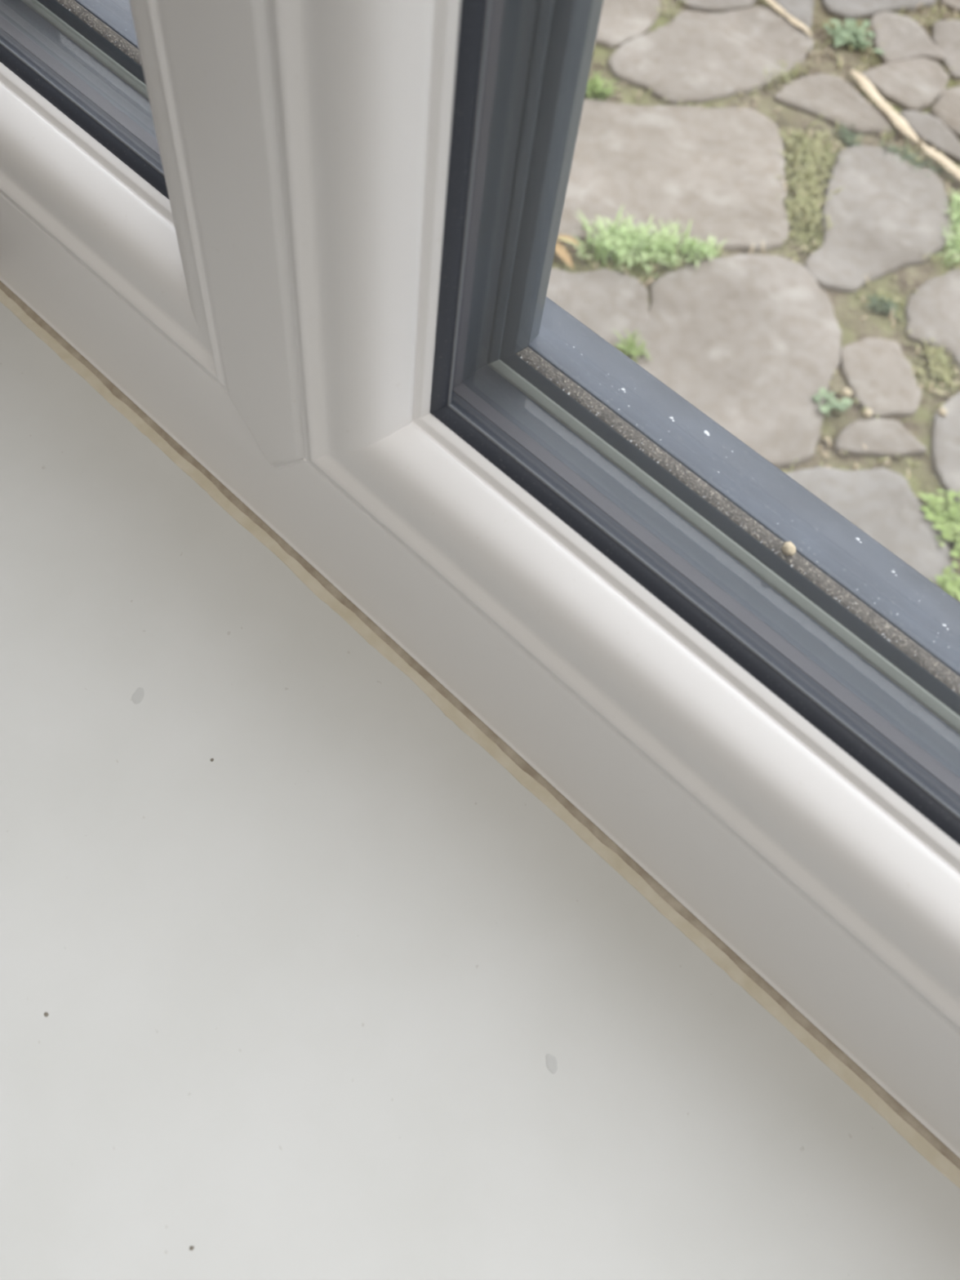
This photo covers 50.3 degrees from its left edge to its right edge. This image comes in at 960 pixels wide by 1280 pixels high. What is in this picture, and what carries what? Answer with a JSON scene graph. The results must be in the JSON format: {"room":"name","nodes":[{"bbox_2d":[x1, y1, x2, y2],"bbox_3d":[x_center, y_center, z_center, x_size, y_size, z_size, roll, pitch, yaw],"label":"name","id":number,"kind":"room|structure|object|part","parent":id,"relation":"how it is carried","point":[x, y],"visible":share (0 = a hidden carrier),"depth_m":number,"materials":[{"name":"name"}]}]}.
{"room":"room by window","nodes":[
{"label":"room by window","id":0,"kind":"room"},
{"bbox_3d":[-0.074,0.367,0.662,6.400,0.878,0.355,42,65,16],"label":"wall","id":1,"kind":"structure","parent":0,"visible":0},
{"bbox_2d":[0,301,959,1279],"bbox_3d":[0.047,0.241,0.229,2.150,0.022,0.380,42,65,16],"label":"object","id":2,"kind":"object","parent":1,"relation":"on","point":[306,988],"depth_m":0.29,"materials":[{"name":"white plastic"}]},
{"bbox_2d":[131,687,144,704],"bbox_3d":[-0.108,0.018,0.322,0.004,0.001,0.006,21,61,6],"label":"drip","id":3,"kind":"object","parent":2,"relation":"on","point":[137,697],"visible":1,"depth_m":0.32,"materials":[{"name":"grey paint"}]},
{"bbox_2d":[545,1053,557,1074],"bbox_3d":[0.020,0.117,0.282,0.003,0.001,0.005,-2,62,-7],"label":"drip","id":4,"kind":"object","parent":2,"relation":"on","point":[551,1060],"visible":1,"depth_m":0.28,"materials":[{"name":"grey paint"}]},
{"bbox_3d":[0.395,-0.695,-1.409,1.350,1.400,0.175,42,65,16],"label":"wall","id":5,"kind":"structure","parent":0,"visible":0},
{"bbox_2d":[0,0,959,1188],"bbox_3d":[0.299,-0.096,-0.259,1.350,1.200,0.096,42,65,16],"label":"window","id":6,"kind":"structure","parent":5,"relation":"in","point":[305,249],"depth_m":0.26,"materials":[{"name":"white plastic"}]},
{"bbox_3d":[-0.111,-0.176,0.353,0.238,0.047,0.006,42,65,16],"label":"frame","id":7,"kind":"part","parent":6,"relation":"part of","materials":[{"name":"metal"}]},
{"bbox_2d":[62,4,959,693],"bbox_3d":[0.015,-0.093,0.300,0.540,0.012,0.034,42,65,16],"label":"grit","id":8,"kind":"object","parent":6,"relation":"on","point":[568,393],"visible":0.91,"depth_m":0.28,"materials":[{"name":"grey"}]},
{"bbox_3d":[0.272,0.138,0.216,1.350,0.037,0.031,42,65,16],"label":"sill","id":9,"kind":"part","parent":6,"relation":"part of","materials":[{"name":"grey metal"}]},
{"bbox_3d":[0.046,-0.345,-0.155,0.048,1.126,0.014,42,65,16],"label":"frame","id":10,"kind":"part","parent":6,"relation":"part of","materials":[{"name":"metal"}]},
{"bbox_3d":[0.345,0.228,0.180,1.027,0.047,0.006,42,65,16],"label":"frame","id":11,"kind":"part","parent":6,"relation":"part of","materials":[{"name":"metal"}]},
{"bbox_2d":[781,541,795,555],"bbox_3d":[0.079,-0.023,0.262,0.004,0.004,0.004,42,65,16],"label":"crumb","id":12,"kind":"object","parent":6,"relation":"on","point":[788,548],"visible":1,"depth_m":0.26,"materials":[{"name":"beige food"}]},
{"label":"outside","id":13,"kind":"structure","parent":0,"visible":0},
{"bbox_2d":[551,0,959,576],"bbox_3d":[3.075,-2.201,2.975,14.000,0.090,8.945,42,65,16],"label":"ground","id":14,"kind":"structure","parent":13,"point":[923,479],"depth_m":1.82,"materials":[{"name":"soil"}]},
{"bbox_2d":[555,235,579,268],"bbox_3d":[0.147,-0.668,1.745,0.069,0.015,0.050,42,65,16],"label":"dry leaf","id":15,"kind":"object","parent":14,"relation":"on","point":[560,249],"visible":0.76,"depth_m":1.74,"materials":[{"name":"beige"}]},
{"bbox_2d":[546,267,649,352],"bbox_3d":[0.175,-0.536,1.706,0.218,0.037,0.216,3,61,-5],"label":"flagstone","id":16,"kind":"object","parent":14,"relation":"on","point":[603,300],"visible":0.61,"depth_m":1.71,"materials":[{"name":"grey stone"}]},
{"bbox_2d":[584,70,622,101],"bbox_3d":[0.222,-1.071,1.982,0.105,0.031,0.084,-9,63,-11],"label":"grass tuft","id":17,"kind":"object","parent":14,"relation":"on","point":[595,88],"visible":0.78,"depth_m":1.98,"materials":[{"name":"green plant"}]},
{"bbox_2d":[557,204,698,279],"bbox_3d":[0.256,-0.683,1.762,0.250,0.049,0.151,12,61,1],"label":"grass tuft","id":18,"kind":"object","parent":14,"relation":"on","point":[626,242],"visible":1,"depth_m":1.76,"materials":[{"name":"green plant"}]},
{"bbox_2d":[595,0,661,48],"bbox_3d":[0.257,-1.373,2.174,0.260,0.038,0.400,9,61,-1],"label":"flagstone","id":19,"kind":"object","parent":14,"relation":"on","point":[621,21],"visible":0.52,"depth_m":2.11,"materials":[{"name":"grey stone"}]},
{"bbox_2d":[611,328,651,363],"bbox_3d":[0.238,-0.467,1.653,0.075,0.030,0.080,-7,62,-10],"label":"grass tuft","id":20,"kind":"object","parent":14,"relation":"on","point":[627,349],"visible":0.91,"depth_m":1.65,"materials":[{"name":"green plant"}]},
{"bbox_2d":[556,97,789,251],"bbox_3d":[0.315,-0.861,1.899,0.553,0.038,0.406,0,61,-6],"label":"flagstone","id":21,"kind":"object","parent":14,"relation":"on","point":[715,168],"visible":0.66,"depth_m":1.89,"materials":[{"name":"grey stone"}]},
{"bbox_2d":[679,234,728,264],"bbox_3d":[0.383,-0.684,1.788,0.073,0.030,0.090,27,62,9],"label":"grass tuft","id":22,"kind":"object","parent":14,"relation":"on","point":[702,251],"visible":0.98,"depth_m":1.79,"materials":[{"name":"green plant"}]},
{"bbox_2d":[607,6,813,105],"bbox_3d":[0.478,-1.192,2.098,0.277,0.038,0.448,42,65,16],"label":"flagstone","id":23,"kind":"object","parent":14,"relation":"on","point":[695,57],"visible":0.91,"depth_m":2.08,"materials":[{"name":"grey stone"}]},
{"bbox_2d":[766,0,812,35],"bbox_3d":[0.641,-1.336,2.169,0.022,0.007,0.192,-27,67,-19],"label":"straw","id":24,"kind":"object","parent":23,"relation":"on","point":[775,5],"visible":1,"depth_m":2.16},
{"bbox_2d":[675,0,755,13],"bbox_3d":[0.519,-1.432,2.235,0.195,0.037,0.254,10,61,0],"label":"flagstone","id":25,"kind":"object","parent":14,"relation":"on","point":[703,6],"visible":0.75,"depth_m":2.17,"materials":[{"name":"grey stone"}]},
{"bbox_2d":[627,253,841,468],"bbox_3d":[0.424,-0.479,1.702,0.340,0.037,0.503,19,61,4],"label":"flagstone","id":26,"kind":"object","parent":14,"relation":"on","point":[748,340],"visible":0.84,"depth_m":1.69,"materials":[{"name":"grey stone"}]},
{"bbox_2d":[551,0,959,571],"bbox_3d":[0.697,-0.848,1.918,1.406,0.016,1.435,42,65,16],"label":"grass","id":27,"kind":"structure","parent":14,"relation":"on","point":[927,384],"depth_m":1.86,"materials":[{"name":"grass"}]},
{"bbox_2d":[554,2,959,479],"bbox_3d":[0.700,-0.854,1.921,1.396,0.016,1.411,42,65,16],"label":"litter","id":28,"kind":"object","parent":14,"relation":"on","point":[651,279],"visible":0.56,"depth_m":1.88,"materials":[{"name":"plant"}]},
{"bbox_2d":[764,59,808,90],"bbox_3d":[0.607,-1.146,2.070,0.122,0.021,0.066,-34,70,-22],"label":"moss patch","id":29,"kind":"object","parent":14,"relation":"on","point":[795,74],"visible":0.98,"depth_m":2.07,"materials":[{"name":"green plant"}]},
{"bbox_2d":[773,0,813,35],"bbox_3d":[0.683,-1.417,2.244,0.098,0.038,0.314,10,61,0],"label":"flagstone","id":30,"kind":"object","parent":14,"relation":"on","point":[802,11],"visible":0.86,"depth_m":2.19,"materials":[{"name":"grey stone"}]},
{"bbox_2d":[775,121,844,241],"bbox_3d":[0.618,-0.867,1.916,0.132,0.025,0.340,10,61,-1],"label":"moss patch","id":31,"kind":"object","parent":14,"relation":"on","point":[810,184],"visible":0.99,"depth_m":1.91,"materials":[{"name":"green plant"}]},
{"bbox_2d":[812,386,852,415],"bbox_3d":[0.563,-0.381,1.642,0.056,0.022,0.071,42,65,16],"label":"leafy weed","id":32,"kind":"object","parent":14,"relation":"on","point":[845,403],"visible":1,"depth_m":1.64,"materials":[{"name":"green plant"}]},
{"bbox_2d":[773,73,891,135],"bbox_3d":[0.717,-1.057,2.050,0.227,0.037,0.163,42,65,16],"label":"flagstone","id":33,"kind":"object","parent":14,"relation":"on","point":[829,95],"visible":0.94,"depth_m":2.04,"materials":[{"name":"grey stone"}]},
{"bbox_2d":[840,387,852,397],"bbox_3d":[0.593,-0.400,1.653,0.016,0.011,0.018,42,65,16],"label":"pebble","id":34,"kind":"object","parent":14,"relation":"on","point":[846,392],"visible":1,"depth_m":1.65,"materials":[{"name":"beige stone"}]},
{"bbox_2d":[831,122,862,147],"bbox_3d":[0.723,-0.982,1.995,0.052,0.018,0.085,-24,66,-18],"label":"moss patch","id":35,"kind":"object","parent":14,"relation":"on","point":[848,139],"visible":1,"depth_m":1.99,"materials":[{"name":"green plant"}]},
{"bbox_2d":[823,18,884,54],"bbox_3d":[0.783,-1.270,2.149,0.129,0.023,0.104,8,61,-2],"label":"leafy weed","id":36,"kind":"object","parent":14,"relation":"on","point":[843,35],"visible":1,"depth_m":2.15,"materials":[{"name":"green plant"}]},
{"bbox_2d":[862,408,872,417],"bbox_3d":[0.621,-0.363,1.636,0.016,0.009,0.014,42,65,16],"label":"pebble","id":37,"kind":"object","parent":14,"relation":"on","point":[868,412],"visible":1,"depth_m":1.63,"materials":[{"name":"beige stone"}]},
{"bbox_2d":[786,466,957,600],"bbox_3d":[0.610,-0.164,1.549,0.345,0.038,0.206,42,65,16],"label":"flagstone","id":38,"kind":"object","parent":14,"relation":"on","point":[882,503],"visible":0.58,"depth_m":1.55,"materials":[{"name":"grey stone"}]},
{"bbox_2d":[820,0,936,20],"bbox_3d":[0.888,-1.459,2.288,0.334,0.038,0.248,-9,63,-11],"label":"flagstone","id":39,"kind":"object","parent":14,"relation":"on","point":[843,10],"visible":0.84,"depth_m":2.22,"materials":[{"name":"grey stone"}]},
{"bbox_2d":[803,145,955,293],"bbox_3d":[0.749,-0.761,1.891,0.249,0.038,0.436,20,61,5],"label":"flagstone","id":40,"kind":"object","parent":14,"relation":"on","point":[887,214],"visible":0.9,"depth_m":1.88,"materials":[{"name":"grey stone"}]},
{"bbox_2d":[834,418,926,458],"bbox_3d":[0.631,-0.317,1.635,0.151,0.036,0.075,1,61,-6],"label":"flagstone","id":41,"kind":"object","parent":14,"relation":"on","point":[882,437],"visible":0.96,"depth_m":1.62,"materials":[{"name":"grey stone"}]},
{"bbox_2d":[840,337,921,418],"bbox_3d":[0.661,-0.430,1.700,0.122,0.037,0.166,-5,62,-9],"label":"flagstone","id":42,"kind":"object","parent":14,"relation":"on","point":[877,374],"visible":0.94,"depth_m":1.68,"materials":[{"name":"grey stone"}]},
{"bbox_2d":[861,290,902,319],"bbox_3d":[0.700,-0.582,1.773,0.072,0.017,0.049,14,61,2],"label":"moss patch","id":43,"kind":"object","parent":14,"relation":"on","point":[887,306],"visible":1,"depth_m":1.77,"materials":[{"name":"green plant"}]},
{"bbox_2d":[870,119,896,141],"bbox_3d":[0.791,-1.008,2.017,0.058,0.015,0.049,29,62,10],"label":"moss patch","id":44,"kind":"object","parent":14,"relation":"on","point":[886,135],"visible":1,"depth_m":2.01,"materials":[{"name":"green plant"}]},
{"bbox_2d":[849,69,919,142],"bbox_3d":[0.807,-1.068,2.040,0.029,0.008,0.234,-17,65,-15],"label":"straw","id":45,"kind":"object","parent":14,"relation":"on","point":[865,84],"visible":1,"depth_m":2.04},
{"bbox_2d":[860,57,949,111],"bbox_3d":[0.884,-1.153,2.120,0.155,0.038,0.191,42,65,16],"label":"flagstone","id":46,"kind":"object","parent":14,"relation":"on","point":[916,84],"visible":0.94,"depth_m":2.09,"materials":[{"name":"grey stone"}]},
{"bbox_2d":[868,11,944,64],"bbox_3d":[0.892,-1.280,2.191,0.145,0.037,0.177,-9,63,-11],"label":"flagstone","id":47,"kind":"object","parent":14,"relation":"on","point":[902,37],"visible":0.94,"depth_m":2.17,"materials":[{"name":"grey stone"}]},
{"bbox_2d":[880,137,942,177],"bbox_3d":[0.833,-0.924,1.973,0.122,0.020,0.092,8,61,-2],"label":"moss patch","id":48,"kind":"object","parent":14,"relation":"on","point":[906,156],"visible":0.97,"depth_m":1.98,"materials":[{"name":"green plant"}]},
{"bbox_2d":[898,110,959,164],"bbox_3d":[0.907,-0.993,2.036,0.184,0.036,0.084,42,65,16],"label":"flagstone","id":49,"kind":"object","parent":14,"relation":"on","point":[926,126],"visible":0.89,"depth_m":2.02,"materials":[{"name":"grey stone"}]},
{"bbox_2d":[904,268,959,373],"bbox_3d":[0.867,-0.571,1.800,0.201,0.037,0.309,42,65,16],"label":"flagstone","id":50,"kind":"object","parent":14,"relation":"on","point":[933,311],"visible":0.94,"depth_m":1.77,"materials":[{"name":"grey stone"}]},
{"bbox_2d":[914,337,959,389],"bbox_3d":[0.772,-0.468,1.719,0.090,0.016,0.099,18,61,4],"label":"moss patch","id":51,"kind":"object","parent":14,"relation":"on","point":[945,369],"visible":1,"depth_m":1.72,"materials":[{"name":"green plant"}]},
{"bbox_2d":[918,488,959,557],"bbox_3d":[0.720,-0.171,1.541,0.101,0.021,0.154,-17,64,-15],"label":"leafy weed","id":52,"kind":"object","parent":14,"relation":"on","point":[951,530],"visible":1,"depth_m":1.54,"materials":[{"name":"green plant"}]},
{"bbox_2d":[920,142,959,179],"bbox_3d":[0.909,-0.903,1.961,0.025,0.008,0.172,-30,69,-20],"label":"straw","id":53,"kind":"object","parent":14,"relation":"on","point":[947,163],"visible":1,"depth_m":1.97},
{"bbox_2d":[929,85,959,139],"bbox_3d":[1.004,-1.052,2.078,0.184,0.037,0.230,21,61,5],"label":"flagstone","id":54,"kind":"object","parent":14,"relation":"on","point":[946,108],"visible":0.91,"depth_m":2.06,"materials":[{"name":"grey stone"}]},
{"bbox_2d":[930,392,959,511],"bbox_3d":[0.795,-0.311,1.650,0.144,0.036,0.306,13,61,1],"label":"flagstone","id":55,"kind":"object","parent":14,"relation":"on","point":[945,430],"visible":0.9,"depth_m":1.62,"materials":[{"name":"grey stone"}]},
{"bbox_2d":[937,407,946,416],"bbox_3d":[0.749,-0.369,1.653,0.015,0.009,0.015,42,65,16],"label":"pebble","id":56,"kind":"object","parent":55,"relation":"on","point":[942,411],"visible":1,"depth_m":1.65,"materials":[{"name":"beige stone"}]},
{"bbox_2d":[930,19,959,80],"bbox_3d":[1.062,-1.266,2.202,0.191,0.038,0.272,14,61,2],"label":"flagstone","id":57,"kind":"object","parent":14,"relation":"on","point":[945,33],"visible":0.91,"depth_m":2.18,"materials":[{"name":"grey stone"}]},
{"bbox_2d":[935,560,959,602],"bbox_3d":[0.702,-0.076,1.486,0.086,0.022,0.087,42,65,16],"label":"leafy weed","id":58,"kind":"object","parent":14,"relation":"on","point":[947,583],"visible":0.83,"depth_m":1.48,"materials":[{"name":"green plant"}]},
{"bbox_2d":[938,187,959,267],"bbox_3d":[0.884,-0.759,1.884,0.072,0.027,0.214,20,61,5],"label":"grass tuft","id":59,"kind":"object","parent":14,"relation":"on","point":[955,215],"visible":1,"depth_m":1.87,"materials":[{"name":"green plant"}]},
{"bbox_2d":[938,0,959,13],"bbox_3d":[1.131,-1.494,2.334,0.187,0.038,0.292,14,61,2],"label":"flagstone","id":60,"kind":"object","parent":14,"relation":"on","point":[953,6],"visible":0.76,"depth_m":2.26,"materials":[{"name":"grey stone"}]}
]}

